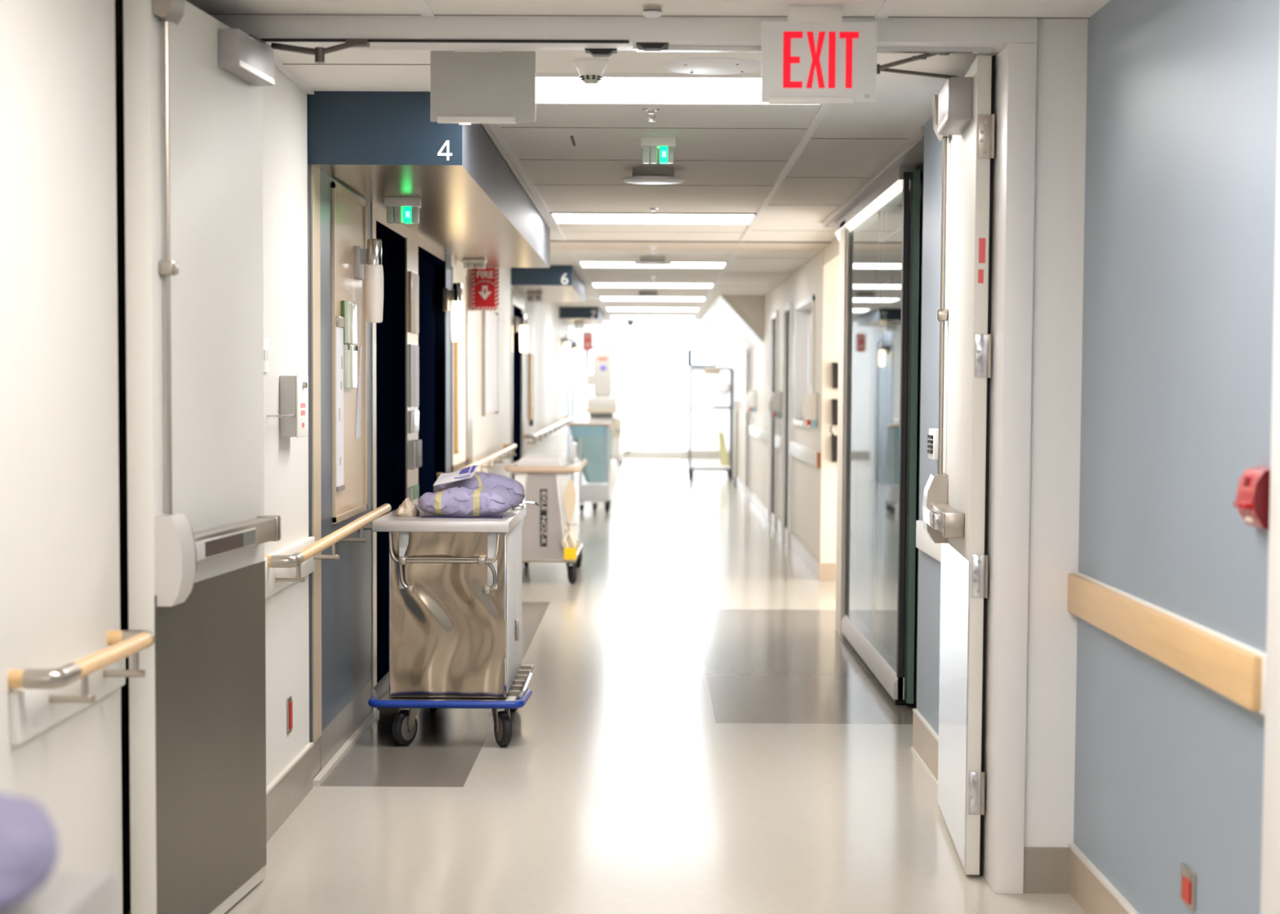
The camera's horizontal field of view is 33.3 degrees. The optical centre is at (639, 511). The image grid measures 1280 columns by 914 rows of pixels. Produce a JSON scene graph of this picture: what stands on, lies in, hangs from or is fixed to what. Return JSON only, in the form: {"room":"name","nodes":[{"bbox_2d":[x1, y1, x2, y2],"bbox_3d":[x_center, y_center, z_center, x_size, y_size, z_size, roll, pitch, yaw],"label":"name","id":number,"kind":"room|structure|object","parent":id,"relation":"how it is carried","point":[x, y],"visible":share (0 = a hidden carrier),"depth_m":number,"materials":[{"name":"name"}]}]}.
{"room":"hospital interior","nodes":[
{"label":"hospital interior","id":0,"kind":"room"},
{"bbox_2d":[0,0,130,913],"bbox_3d":[-1.386,0.192,0.094,0.230,2.470,12.150,0,3,0],"label":"wall","id":1,"kind":"structure","parent":0,"point":[64,555],"depth_m":4.63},
{"bbox_2d":[7,630,155,745],"bbox_3d":[-1.192,0.365,4.661,0.113,0.151,0.870,0,3,0],"label":"handrail","id":2,"kind":"object","parent":1,"relation":"attached to","point":[42,699],"visible":1,"depth_m":4.45,"materials":[{"name":"brown wood"}]},
{"bbox_2d":[123,0,369,913],"bbox_3d":[-0.993,-0.100,5.615,0.384,2.391,1.033,1,3,5],"label":"door","id":3,"kind":"structure","parent":1,"relation":"in","point":[198,528],"depth_m":5.45,"materials":[{"name":"paint"}]},
{"bbox_2d":[262,65,575,786],"bbox_3d":[-1.238,-0.973,20.060,0.297,2.470,27.850,0,3,0],"label":"wall","id":4,"kind":"structure","parent":0,"point":[343,633],"depth_m":7.81,"materials":[{"name":"white paint"}]},
{"bbox_2d":[266,742,313,843],"bbox_3d":[-1.176,0.949,6.929,0.018,0.165,1.410,0,3,0],"label":"baseboard","id":5,"kind":"structure","parent":4,"relation":"attached to","point":[291,786],"depth_m":7.13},
{"bbox_2d":[286,696,293,734],"bbox_3d":[-1.175,0.686,7.186,0.010,0.120,0.075,0,3,0],"label":"wall outlet","id":6,"kind":"object","parent":4,"relation":"attached to","point":[289,701],"visible":1,"depth_m":7.16,"materials":[{"name":"red plastic"}]},
{"bbox_2d":[279,374,308,437],"bbox_3d":[-1.138,-0.348,7.081,0.074,0.204,0.215,0,3,0],"label":"box","id":7,"kind":"object","parent":4,"relation":"attached to","point":[293,389],"visible":1,"depth_m":6.98,"materials":[{"name":"grey plastic"}]},
{"bbox_2d":[264,503,391,598],"bbox_3d":[-1.119,0.128,7.708,0.113,0.163,2.762,0,3,0],"label":"handrail","id":8,"kind":"object","parent":4,"relation":"attached to","point":[287,566],"visible":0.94,"depth_m":7.16,"materials":[{"name":"brown wood"}]},
{"bbox_2d":[312,710,379,786],"bbox_3d":[-1.158,0.929,8.515,0.026,0.020,1.680,0,3,0],"label":"trim","id":9,"kind":"structure","parent":4,"relation":"attached to","point":[343,751],"depth_m":8.35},
{"bbox_2d":[331,181,367,524],"bbox_3d":[-1.159,-0.623,8.547,0.015,1.295,0.905,0,3,0],"label":"notice board","id":10,"kind":"object","parent":4,"relation":"attached to","point":[348,211],"depth_m":8.56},
{"bbox_2d":[335,315,345,492],"bbox_3d":[-1.153,-0.412,8.229,0.014,0.670,0.185,0,3,0],"label":"poster","id":11,"kind":"object","parent":10,"relation":"attached to","point":[340,321],"visible":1,"depth_m":8.22,"materials":[{"name":"paper"}]},
{"bbox_2d":[341,300,356,344],"bbox_3d":[-1.146,-0.742,8.440,0.022,0.165,0.275,0,3,0],"label":"card holder","id":12,"kind":"object","parent":10,"relation":"attached to","point":[348,309],"visible":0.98,"depth_m":8.38,"materials":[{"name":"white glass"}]},
{"bbox_2d":[343,344,358,388],"bbox_3d":[-1.145,-0.571,8.458,0.026,0.170,0.260,0,3,0],"label":"card holder","id":13,"kind":"object","parent":10,"relation":"attached to","point":[349,351],"visible":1,"depth_m":8.40,"materials":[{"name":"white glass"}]},
{"bbox_2d":[354,238,383,322],"bbox_3d":[-1.102,-0.937,8.718,0.122,0.338,0.137,0,3,0],"label":"wall sconce","id":14,"kind":"object","parent":4,"relation":"attached to","point":[371,256],"visible":1,"depth_m":8.66,"materials":[{"name":"grey metal"}]},
{"bbox_2d":[376,220,405,683],"bbox_3d":[-1.208,-0.229,9.971,0.095,2.160,1.180,0,3,0],"label":"door","id":15,"kind":"structure","parent":4,"relation":"in","point":[391,332],"depth_m":10.30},
{"bbox_2d":[384,196,421,223],"bbox_3d":[-0.985,-1.251,8.893,0.144,0.105,0.090,0,3,0],"label":"light","id":16,"kind":"object","parent":4,"relation":"attached to","point":[399,210],"visible":1,"depth_m":8.86,"materials":[{"name":"white plastic"}]},
{"bbox_2d":[408,344,418,407],"bbox_3d":[-1.137,-0.681,10.775,0.015,0.310,0.380,0,3,0],"label":"sign plate","id":17,"kind":"object","parent":4,"relation":"attached to","point":[413,350],"visible":1,"depth_m":10.71,"materials":[{"name":"paper"}]},
{"bbox_2d":[408,271,418,333],"bbox_3d":[-1.135,-1.045,10.754,0.015,0.300,0.380,0,3,0],"label":"sign plate","id":18,"kind":"object","parent":4,"relation":"attached to","point":[413,278],"visible":1,"depth_m":10.69,"materials":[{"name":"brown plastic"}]},
{"bbox_2d":[408,410,418,433],"bbox_3d":[-1.139,-0.447,10.696,0.015,0.109,0.440,0,3,0],"label":"switch plate","id":19,"kind":"object","parent":4,"relation":"attached to","point":[413,415],"visible":1,"depth_m":10.69,"materials":[{"name":"metal"}]},
{"bbox_2d":[408,440,422,469],"bbox_3d":[-1.132,-0.286,10.798,0.030,0.140,0.380,0,3,0],"label":"card reader","id":20,"kind":"object","parent":4,"relation":"attached to","point":[415,447],"visible":1,"depth_m":10.67,"materials":[{"name":"plastic"}]},
{"bbox_2d":[308,90,550,267],"bbox_3d":[-0.902,-1.541,10.829,0.591,0.256,6.610,0,3,0],"label":"ceiling bulkhead","id":21,"kind":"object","parent":4,"relation":"attached to","point":[377,145],"depth_m":8.09,"materials":[{"name":"metal"}]},
{"bbox_2d":[417,245,444,500],"bbox_3d":[-1.197,-0.336,11.812,0.095,2.160,1.510,0,3,0],"label":"door","id":22,"kind":"structure","parent":4,"relation":"in","point":[431,268],"depth_m":12.28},
{"bbox_2d":[442,283,464,342],"bbox_3d":[-1.080,-1.155,12.442,0.122,0.338,0.137,0,3,0],"label":"wall sconce","id":23,"kind":"object","parent":4,"relation":"attached to","point":[455,295],"visible":1,"depth_m":12.38,"materials":[{"name":"grey metal"}]},
{"bbox_2d":[453,342,464,453],"bbox_3d":[-1.125,-0.716,13.358,0.023,0.700,0.500,0,3,0],"label":"strip","id":24,"kind":"object","parent":4,"relation":"attached to","point":[459,348],"visible":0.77,"depth_m":13.24,"materials":[{"name":"brown wood"}]},
{"bbox_2d":[451,266,468,472],"bbox_3d":[-1.132,-0.876,13.438,0.012,1.250,1.120,0,3,0],"label":"panel frame","id":25,"kind":"object","parent":4,"relation":"attached to","point":[460,465],"visible":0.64,"depth_m":13.91,"materials":[{"name":"white wood"}]},
{"bbox_2d":[462,258,486,268],"bbox_3d":[-1.020,-1.525,13.185,0.144,0.059,0.090,0,3,0],"label":"light","id":26,"kind":"object","parent":4,"relation":"attached to","point":[468,263],"visible":1,"depth_m":13.15,"materials":[{"name":"white plastic"}]},
{"bbox_2d":[436,443,516,479],"bbox_3d":[-1.077,-0.318,14.903,0.113,0.165,5.620,0,3,0],"label":"handrail","id":27,"kind":"object","parent":4,"relation":"attached to","point":[488,464],"visible":0.58,"depth_m":15.74,"materials":[{"name":"brown wood"}]},
{"bbox_2d":[471,267,499,311],"bbox_3d":[-1.033,-1.489,14.245,0.190,0.306,0.009,0,3,0],"label":"fire sign","id":28,"kind":"object","parent":4,"relation":"attached to","point":[485,282],"visible":0.99,"depth_m":14.24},
{"bbox_2d":[481,310,498,416],"bbox_3d":[-1.110,-1.106,15.914,0.026,0.780,1.350,0,3,0],"label":"board","id":29,"kind":"object","parent":4,"relation":"attached to","point":[490,321],"visible":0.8,"depth_m":15.76,"materials":[{"name":"paper"}]},
{"bbox_2d":[510,292,524,526],"bbox_3d":[-1.123,-0.809,19.227,0.057,2.240,1.670,0,3,0],"label":"door","id":30,"kind":"structure","parent":4,"relation":"in","point":[517,302],"depth_m":19.25,"materials":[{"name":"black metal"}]},
{"bbox_2d":[514,313,528,352],"bbox_3d":[-1.044,-1.567,18.828,0.122,0.338,0.137,0,3,0],"label":"wall sconce","id":31,"kind":"object","parent":4,"relation":"attached to","point":[522,321],"visible":1,"depth_m":18.77,"materials":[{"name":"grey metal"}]},
{"bbox_2d":[528,353,533,426],"bbox_3d":[-1.078,-1.198,21.173,0.032,0.710,0.400,0,3,0],"label":"tube","id":32,"kind":"object","parent":4,"relation":"attached to","point":[531,357],"visible":1,"depth_m":20.99,"materials":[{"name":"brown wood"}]},
{"bbox_2d":[511,265,585,302],"bbox_3d":[-0.857,-2.128,20.160,0.575,0.173,3.710,0,3,0],"label":"ceiling bulkhead","id":33,"kind":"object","parent":4,"relation":"attached to","point":[557,283],"depth_m":18.31,"materials":[{"name":"paint"}]},
{"bbox_2d":[523,416,573,451],"bbox_3d":[-1.019,-0.943,25.009,0.113,0.195,9.770,0,3,0],"label":"handrail","id":34,"kind":"object","parent":4,"relation":"attached to","point":[531,441],"visible":0.98,"depth_m":23.18,"materials":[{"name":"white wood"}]},
{"bbox_2d":[567,329,574,479],"bbox_3d":[-1.050,-1.554,31.980,0.057,2.240,2.220,0,3,0],"label":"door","id":35,"kind":"structure","parent":4,"relation":"in","point":[571,366],"depth_m":32.17,"materials":[{"name":"white metal"}]},
{"bbox_2d":[559,306,603,324],"bbox_3d":[-0.812,-2.675,29.394,0.559,0.156,3.010,0,3,0],"label":"ceiling bulkhead","id":36,"kind":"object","parent":4,"relation":"attached to","point":[589,315],"depth_m":27.90,"materials":[{"name":"paint"}]},
{"bbox_2d":[126,458,1085,913],"bbox_3d":[0.097,0.371,18.353,10.000,0.001,48.600,0,3,0],"label":"floor","id":37,"kind":"structure","parent":0,"point":[697,732],"depth_m":8.07,"materials":[{"name":"laminate"}]},
{"bbox_2d":[0,871,115,913],"bbox_3d":[-0.827,0.882,1.781,0.637,0.903,1.216,0,3,0],"label":"cart","id":38,"kind":"object","parent":37,"relation":"on","point":[64,892],"visible":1,"depth_m":2.27,"materials":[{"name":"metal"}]},
{"bbox_2d":[0,792,58,911],"bbox_3d":[-0.784,0.346,2.153,0.386,0.122,0.262,0,3,-11],"label":"wrapped bundle","id":39,"kind":"object","parent":38,"relation":"on","point":[29,849],"visible":1,"depth_m":2.12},
{"bbox_2d":[368,498,538,746],"bbox_3d":[-0.758,0.432,9.037,0.637,0.955,1.216,0,3,0],"label":"cart","id":40,"kind":"object","parent":37,"relation":"on","point":[455,584],"visible":0.99,"depth_m":8.54,"materials":[{"name":"metal"}]},
{"bbox_2d":[395,497,419,516],"bbox_3d":[-0.951,-0.018,8.758,0.096,0.075,0.116,0,3,0],"label":"plastic wrap","id":41,"kind":"object","parent":40,"relation":"on","point":[406,508],"visible":1,"depth_m":8.72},
{"bbox_2d":[377,664,533,701],"bbox_3d":[-0.764,0.733,9.073,0.565,0.020,1.160,0,3,0],"label":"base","id":42,"kind":"object","parent":40,"relation":"on","point":[513,693],"depth_m":8.57,"materials":[{"name":"metal"}]},
{"bbox_2d":[417,486,512,518],"bbox_3d":[-0.715,-0.039,8.751,0.386,0.122,0.262,0,3,2],"label":"wrapped bundle","id":43,"kind":"object","parent":40,"relation":"on","point":[455,502],"visible":1,"depth_m":8.64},
{"bbox_2d":[433,465,479,485],"bbox_3d":[-0.757,-0.147,8.816,0.162,0.082,0.151,1,3,7],"label":"paper packet","id":44,"kind":"object","parent":43,"relation":"on","point":[466,473],"visible":1,"depth_m":8.81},
{"bbox_2d":[433,472,524,507],"bbox_3d":[-0.684,-0.082,9.071,0.372,0.169,0.325,-2,4,-31],"label":"wrapped bundle","id":45,"kind":"object","parent":40,"relation":"on","point":[515,489],"visible":0.44,"depth_m":8.97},
{"bbox_2d":[504,458,587,583],"bbox_3d":[-0.704,0.054,16.359,0.558,0.857,1.752,0,3,0],"label":"trolley","id":46,"kind":"object","parent":37,"relation":"on","point":[542,531],"visible":0.88,"depth_m":15.53,"materials":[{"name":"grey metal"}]},
{"bbox_2d":[517,453,568,466],"bbox_3d":[-0.731,-0.379,16.185,0.330,0.069,1.250,0,3,0],"label":"pad","id":47,"kind":"object","parent":46,"relation":"on","point":[531,460],"visible":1,"depth_m":15.59,"materials":[{"name":"white fabric"}]},
{"bbox_2d":[564,480,576,524],"bbox_3d":[-0.506,-0.066,15.485,0.090,0.320,0.018,0,3,0],"label":"board","id":48,"kind":"object","parent":46,"relation":"hanging from","point":[570,497],"visible":1,"depth_m":15.47,"materials":[{"name":"beige wood"}]},
{"bbox_2d":[560,524,580,552],"bbox_3d":[-0.503,0.224,15.492,0.140,0.260,0.040,0,3,0],"label":"hanging cloth","id":49,"kind":"object","parent":48,"relation":"hanging from","point":[568,540],"visible":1,"depth_m":15.49,"materials":[{"name":"fabric"}]},
{"bbox_2d":[568,422,612,511],"bbox_3d":[-0.571,-0.507,24.665,0.497,1.010,0.548,0,3,0],"label":"cart","id":50,"kind":"object","parent":37,"relation":"on","point":[593,441],"visible":0.98,"depth_m":24.43,"materials":[{"name":"plastic"}]},
{"bbox_2d":[585,350,631,466],"bbox_3d":[-0.566,-1.872,38.851,0.828,2.080,1.020,0,3,0],"label":"scanner","id":51,"kind":"object","parent":37,"relation":"on","point":[602,406],"visible":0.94,"depth_m":38.43,"materials":[{"name":"grey plastic"}]},
{"bbox_2d":[687,367,733,479],"bbox_3d":[1.095,-1.367,33.330,0.706,1.733,0.837,0,3,0],"label":"rack","id":52,"kind":"object","parent":37,"relation":"on","point":[707,370],"visible":1,"depth_m":32.97,"materials":[{"name":"metal"}]},
{"bbox_2d":[718,431,730,466],"bbox_3d":[1.298,-0.956,32.953,0.190,0.520,0.040,0,3,0],"label":"gown","id":53,"kind":"object","parent":52,"relation":"hanging from","point":[724,460],"visible":1,"depth_m":32.95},
{"bbox_2d":[733,400,738,487],"bbox_3d":[1.375,-0.963,30.591,0.070,1.250,0.155,0,3,0],"label":"post","id":54,"kind":"object","parent":37,"relation":"on","point":[735,402],"visible":1,"depth_m":30.58,"materials":[{"name":"metal"}]},
{"bbox_2d":[186,0,1110,321],"bbox_3d":[0.886,-1.884,13.909,4.800,0.112,40.000,0,3,0],"label":"ceiling","id":55,"kind":"structure","parent":0,"point":[791,166],"depth_m":9.03,"materials":[{"name":"tile"}]},
{"bbox_2d":[430,49,536,124],"bbox_3d":[-0.467,-1.279,6.370,0.313,0.254,0.038,0,3,0],"label":"sign panel","id":56,"kind":"object","parent":55,"relation":"hanging from","point":[468,86],"visible":0.82,"depth_m":6.36,"materials":[{"name":"grey plastic"}]},
{"bbox_2d":[573,57,608,84],"bbox_3d":[-0.155,-1.392,6.781,0.112,0.073,0.112,0,3,0],"label":"smoke detector","id":57,"kind":"object","parent":55,"relation":"attached to","point":[590,69],"visible":1,"depth_m":6.75,"materials":[{"name":"white plastic"}]},
{"bbox_2d":[605,306,699,311],"bbox_3d":[0.169,-2.691,28.491,1.236,0.016,1.036,0,3,0],"label":"recessed light","id":58,"kind":"object","parent":55,"relation":"in","point":[608,308],"visible":0.96,"depth_m":28.39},
{"bbox_2d":[610,315,694,319],"bbox_3d":[0.188,-2.881,31.735,1.236,0.016,1.136,0,3,0],"label":"recessed light","id":59,"kind":"object","parent":55,"relation":"in","point":[667,317],"visible":1,"depth_m":31.66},
{"bbox_2d":[641,3,663,17],"bbox_3d":[0.034,-1.355,5.801,0.060,0.031,0.060,0,3,0],"label":"sprinkler head","id":60,"kind":"object","parent":55,"relation":"attached to","point":[651,10],"visible":1,"depth_m":5.78},
{"bbox_2d":[577,260,728,268],"bbox_3d":[0.109,-2.081,18.034,1.236,0.016,0.786,0,3,0],"label":"recessed light","id":61,"kind":"object","parent":55,"relation":"in","point":[584,264],"visible":0.9,"depth_m":18.02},
{"bbox_2d":[580,262,724,267],"bbox_3d":[0.109,-2.080,18.034,1.200,0.006,0.750,0,3,0],"label":"diffuser","id":62,"kind":"object","parent":61,"relation":"attached to","point":[583,264],"depth_m":18.11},
{"bbox_2d":[591,282,715,288],"bbox_3d":[0.130,-2.295,21.703,1.236,0.016,0.836,0,3,0],"label":"recessed light","id":63,"kind":"object","parent":55,"relation":"in","point":[682,285],"visible":1,"depth_m":21.64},
{"bbox_2d":[592,283,712,287],"bbox_3d":[0.130,-2.294,21.703,1.200,0.006,0.800,0,3,0],"label":"diffuser","id":64,"kind":"object","parent":63,"relation":"attached to","point":[594,285],"depth_m":21.70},
{"bbox_2d":[599,296,706,301],"bbox_3d":[0.149,-2.490,25.047,1.236,0.016,0.936,0,3,0],"label":"recessed light","id":65,"kind":"object","parent":55,"relation":"in","point":[602,298],"visible":0.94,"depth_m":24.96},
{"bbox_2d":[600,297,704,300],"bbox_3d":[0.149,-2.489,25.047,1.200,0.006,0.900,0,3,0],"label":"diffuser","id":66,"kind":"object","parent":65,"relation":"attached to","point":[602,298],"depth_m":25.01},
{"bbox_2d":[634,255,671,265],"bbox_3d":[0.103,-1.992,17.012,0.300,0.066,0.300,0,3,0],"label":"round ceiling fixture","id":67,"kind":"object","parent":55,"relation":"attached to","point":[645,260],"visible":1,"depth_m":16.93,"materials":[{"name":"grey plastic"}]},
{"bbox_2d":[549,212,757,224],"bbox_3d":[0.081,-1.791,13.068,1.236,0.016,0.736,0,3,0],"label":"recessed light","id":68,"kind":"object","parent":55,"relation":"in","point":[700,218],"visible":1,"depth_m":13.03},
{"bbox_2d":[622,165,684,184],"bbox_3d":[0.064,-1.590,10.124,0.300,0.066,0.300,0,3,0],"label":"round ceiling fixture","id":69,"kind":"object","parent":55,"relation":"attached to","point":[646,175],"visible":1,"depth_m":10.04,"materials":[{"name":"grey plastic"}]},
{"bbox_2d":[640,136,675,164],"bbox_3d":[0.075,-1.497,8.873,0.144,0.105,0.090,0,3,0],"label":"light","id":70,"kind":"object","parent":55,"relation":"attached to","point":[666,144],"visible":1,"depth_m":8.84,"materials":[{"name":"white plastic"}]},
{"bbox_2d":[535,72,820,105],"bbox_3d":[0.048,-1.460,7.397,1.236,0.016,0.696,0,3,0],"label":"recessed light","id":71,"kind":"object","parent":55,"relation":"in","point":[564,88],"visible":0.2,"depth_m":7.38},
{"bbox_2d":[535,76,768,103],"bbox_3d":[0.048,-1.459,7.397,1.200,0.006,0.660,0,3,0],"label":"diffuser","id":72,"kind":"object","parent":71,"relation":"attached to","point":[548,90],"depth_m":7.41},
{"bbox_2d":[663,57,761,75],"bbox_3d":[0.235,-1.424,6.857,0.320,0.014,0.320,0,3,0],"label":"ceiling speaker","id":73,"kind":"object","parent":55,"relation":"attached to","point":[695,65],"visible":0.95,"depth_m":6.81,"materials":[{"name":"white plastic"}]},
{"bbox_2d":[760,4,877,105],"bbox_3d":[0.485,-1.236,5.796,0.311,0.264,0.038,0,3,0],"label":"exit sign","id":74,"kind":"object","parent":55,"relation":"hanging from","point":[815,56],"visible":1,"depth_m":5.79,"materials":[{"name":"white plastic"}]},
{"bbox_2d":[575,320,732,450],"bbox_3d":[0.244,-2.593,42.520,10.000,3.100,0.200,0,3,0],"label":"wall","id":75,"kind":"structure","parent":0,"point":[706,424],"depth_m":42.44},
{"bbox_2d":[586,347,617,396],"bbox_3d":[-0.751,-2.740,42.367,0.590,1.000,0.060,0,3,0],"label":"window","id":76,"kind":"structure","parent":75,"relation":"in","point":[589,353],"depth_m":42.34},
{"bbox_2d":[617,320,688,450],"bbox_3d":[0.248,-2.560,42.382,1.390,2.710,0.040,0,3,0],"label":"window","id":77,"kind":"structure","parent":75,"relation":"in","point":[652,357],"depth_m":42.37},
{"bbox_2d":[575,449,729,459],"bbox_3d":[0.235,-1.124,42.496,10.000,0.170,0.020,0,3,0],"label":"baseboard","id":78,"kind":"structure","parent":75,"relation":"attached to","point":[704,455],"depth_m":42.49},
{"bbox_2d":[687,321,715,366],"bbox_3d":[1.222,-3.322,42.322,0.550,0.910,0.060,0,3,0],"label":"window","id":79,"kind":"structure","parent":75,"relation":"in","point":[703,353],"depth_m":42.32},
{"bbox_2d":[732,248,823,562],"bbox_3d":[1.522,-1.245,24.962,0.240,2.470,18.000,0,3,0],"label":"wall","id":80,"kind":"structure","parent":0,"point":[806,281],"depth_m":20.14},
{"bbox_2d":[701,295,764,355],"bbox_3d":[1.179,-2.437,28.791,0.500,0.540,9.220,0,3,0],"label":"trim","id":81,"kind":"structure","parent":80,"relation":"attached to","point":[737,322],"depth_m":25.31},
{"bbox_2d":[744,346,751,500],"bbox_3d":[1.452,-1.274,27.765,0.130,2.200,1.140,0,3,0],"label":"door","id":82,"kind":"structure","parent":80,"relation":"in","point":[747,424],"depth_m":28.23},
{"bbox_2d":[745,390,756,412],"bbox_3d":[1.345,-1.334,25.959,0.126,0.270,0.150,0,3,0],"label":"soap dispenser","id":83,"kind":"object","parent":80,"relation":"attached to","point":[751,397],"visible":1,"depth_m":25.90,"materials":[{"name":"grey plastic"}]},
{"bbox_2d":[749,425,768,444],"bbox_3d":[1.385,-0.897,24.826,0.028,0.120,4.512,0,3,0],"label":"board","id":84,"kind":"object","parent":80,"relation":"attached to","point":[762,435],"visible":1,"depth_m":24.50,"materials":[{"name":"white plastic"}]},
{"bbox_2d":[768,310,778,530],"bbox_3d":[1.419,-0.934,21.950,0.130,2.200,1.090,0,3,0],"label":"door","id":85,"kind":"structure","parent":80,"relation":"in","point":[774,380],"depth_m":22.38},
{"bbox_2d":[768,391,782,418],"bbox_3d":[1.315,-1.037,20.868,0.126,0.270,0.150,0,3,0],"label":"soap dispenser","id":86,"kind":"object","parent":80,"relation":"attached to","point":[775,403],"visible":0.98,"depth_m":20.80,"materials":[{"name":"grey plastic"}]},
{"bbox_2d":[732,471,835,581],"bbox_3d":[2.359,-0.068,24.968,1.952,0.130,18.115,0,3,0],"label":"baseboard","id":87,"kind":"structure","parent":80,"relation":"attached to","point":[822,571],"depth_m":18.11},
{"bbox_2d":[781,302,793,546],"bbox_3d":[1.406,-0.804,19.729,0.130,2.200,0.940,0,3,0],"label":"door","id":88,"kind":"structure","parent":80,"relation":"in","point":[788,307],"depth_m":20.07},
{"bbox_2d":[791,294,814,428],"bbox_3d":[1.407,-1.227,17.701,0.150,1.040,2.100,0,3,0],"label":"window","id":89,"kind":"structure","parent":80,"relation":"in","point":[805,308],"depth_m":18.68,"materials":[{"name":"white plastic"}]},
{"bbox_2d":[808,308,812,393],"bbox_3d":[1.472,-1.226,17.701,0.020,0.960,2.000,0,3,0],"label":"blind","id":90,"kind":"object","parent":89,"relation":"attached to","point":[810,310],"depth_m":18.42,"materials":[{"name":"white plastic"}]},
{"bbox_2d":[789,440,820,468],"bbox_3d":[1.343,-0.474,17.584,0.028,0.120,3.222,0,3,0],"label":"board","id":91,"kind":"object","parent":80,"relation":"attached to","point":[811,456],"visible":1,"depth_m":17.18,"materials":[{"name":"white plastic"}]},
{"bbox_2d":[800,392,817,427],"bbox_3d":[1.289,-0.771,16.326,0.126,0.270,0.150,0,3,0],"label":"soap dispenser","id":92,"kind":"object","parent":80,"relation":"attached to","point":[809,406],"visible":1,"depth_m":16.27,"materials":[{"name":"grey plastic"}]},
{"bbox_2d":[819,266,839,563],"bbox_3d":[2.320,-0.645,15.927,1.940,2.335,0.100,0,3,0],"label":"wall","id":93,"kind":"structure","parent":0,"point":[830,274],"depth_m":15.88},
{"bbox_2d":[823,221,849,635],"bbox_3d":[2.229,-0.606,14.096,2.100,2.470,3.560,0,3,0],"label":"wall","id":94,"kind":"structure","parent":0,"point":[835,252],"depth_m":12.47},
{"bbox_2d":[821,125,924,704],"bbox_3d":[1.189,-0.430,10.987,0.145,2.470,5.000,0,3,0],"label":"door","id":95,"kind":"structure","parent":94,"relation":"in","point":[882,217],"depth_m":10.29,"materials":[{"name":"clear glass"}]},
{"bbox_2d":[916,117,947,735],"bbox_3d":[1.371,-0.218,7.377,0.540,2.470,2.170,0,3,0],"label":"wall","id":96,"kind":"structure","parent":0,"point":[929,568],"depth_m":8.17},
{"bbox_2d":[911,708,938,786],"bbox_3d":[1.087,0.931,7.476,0.020,0.162,2.130,0,3,0],"label":"baseboard","id":97,"kind":"structure","parent":96,"relation":"attached to","point":[925,747],"depth_m":8.13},
{"bbox_2d":[915,520,941,562],"bbox_3d":[1.089,0.128,7.720,0.026,0.107,1.310,0,3,0],"label":"board","id":98,"kind":"object","parent":96,"relation":"attached to","point":[924,543],"visible":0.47,"depth_m":8.06,"materials":[{"name":"white plastic"}]},
{"bbox_2d":[927,428,943,460],"bbox_3d":[1.082,-0.246,7.848,0.043,0.112,0.150,0,3,0],"label":"keypad","id":99,"kind":"object","parent":96,"relation":"attached to","point":[933,436],"visible":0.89,"depth_m":7.78,"materials":[{"name":"white plastic"}]},
{"bbox_2d":[876,53,995,875],"bbox_3d":[0.867,-0.153,6.684,0.354,2.391,1.110,1,3,3],"label":"door","id":100,"kind":"structure","parent":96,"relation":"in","point":[953,509],"depth_m":6.40,"materials":[{"name":"paint"}]},
{"bbox_2d":[1024,18,1088,847],"bbox_3d":[1.272,-0.148,6.170,0.345,2.470,0.250,0,3,0],"label":"wall","id":101,"kind":"structure","parent":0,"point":[1062,43],"depth_m":6.04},
{"bbox_2d":[1023,847,1070,894],"bbox_3d":[1.165,1.026,6.107,0.145,0.132,0.014,0,3,0],"label":"baseboard","id":102,"kind":"structure","parent":101,"relation":"attached to","point":[1046,869],"depth_m":6.10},
{"bbox_2d":[1073,0,1279,913],"bbox_3d":[1.309,0.210,0.035,0.200,2.470,12.060,0,3,0],"label":"wall","id":103,"kind":"structure","parent":0,"point":[1183,95],"depth_m":4.94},
{"bbox_2d":[209,14,1037,894],"bbox_3d":[-0.083,-0.155,6.164,2.366,2.470,0.276,0,3,0],"label":"door frame","id":104,"kind":"structure","parent":103,"relation":"attached to","point":[1014,68],"depth_m":6.02,"materials":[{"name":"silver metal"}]},
{"bbox_2d":[1067,843,1138,913],"bbox_3d":[1.225,1.075,5.159,0.018,0.145,1.908,0,3,0],"label":"baseboard","id":105,"kind":"structure","parent":103,"relation":"attached to","point":[1090,889],"depth_m":5.80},
{"bbox_2d":[1067,571,1266,715],"bbox_3d":[1.220,0.286,5.114,0.033,0.120,1.890,0,3,0],"label":"board","id":106,"kind":"object","parent":103,"relation":"attached to","point":[1233,669],"visible":0.83,"depth_m":4.82,"materials":[{"name":"brown wood"}]},
{"bbox_2d":[1180,863,1195,912],"bbox_3d":[1.226,0.843,4.793,0.010,0.085,0.115,0,3,0],"label":"wall outlet","id":107,"kind":"object","parent":103,"relation":"attached to","point":[1188,882],"visible":1,"depth_m":4.77,"materials":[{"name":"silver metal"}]},
{"bbox_2d":[1182,875,1191,905],"bbox_3d":[1.223,0.849,4.788,0.004,0.050,0.065,0,3,0],"label":"socket","id":108,"kind":"object","parent":107,"relation":"attached to","point":[1186,880],"depth_m":4.78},
{"bbox_2d":[1233,466,1270,530],"bbox_3d":[1.205,-0.025,4.207,0.056,0.123,0.124,0,3,0],"label":"fire alarm","id":109,"kind":"object","parent":103,"relation":"attached to","point":[1253,493],"visible":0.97,"depth_m":4.17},
{"bbox_2d":[1260,64,1279,913],"bbox_3d":[1.226,0.110,4.059,0.030,2.200,0.145,0,3,0],"label":"trim","id":110,"kind":"structure","parent":103,"relation":"attached to","point":[1270,857],"depth_m":4.09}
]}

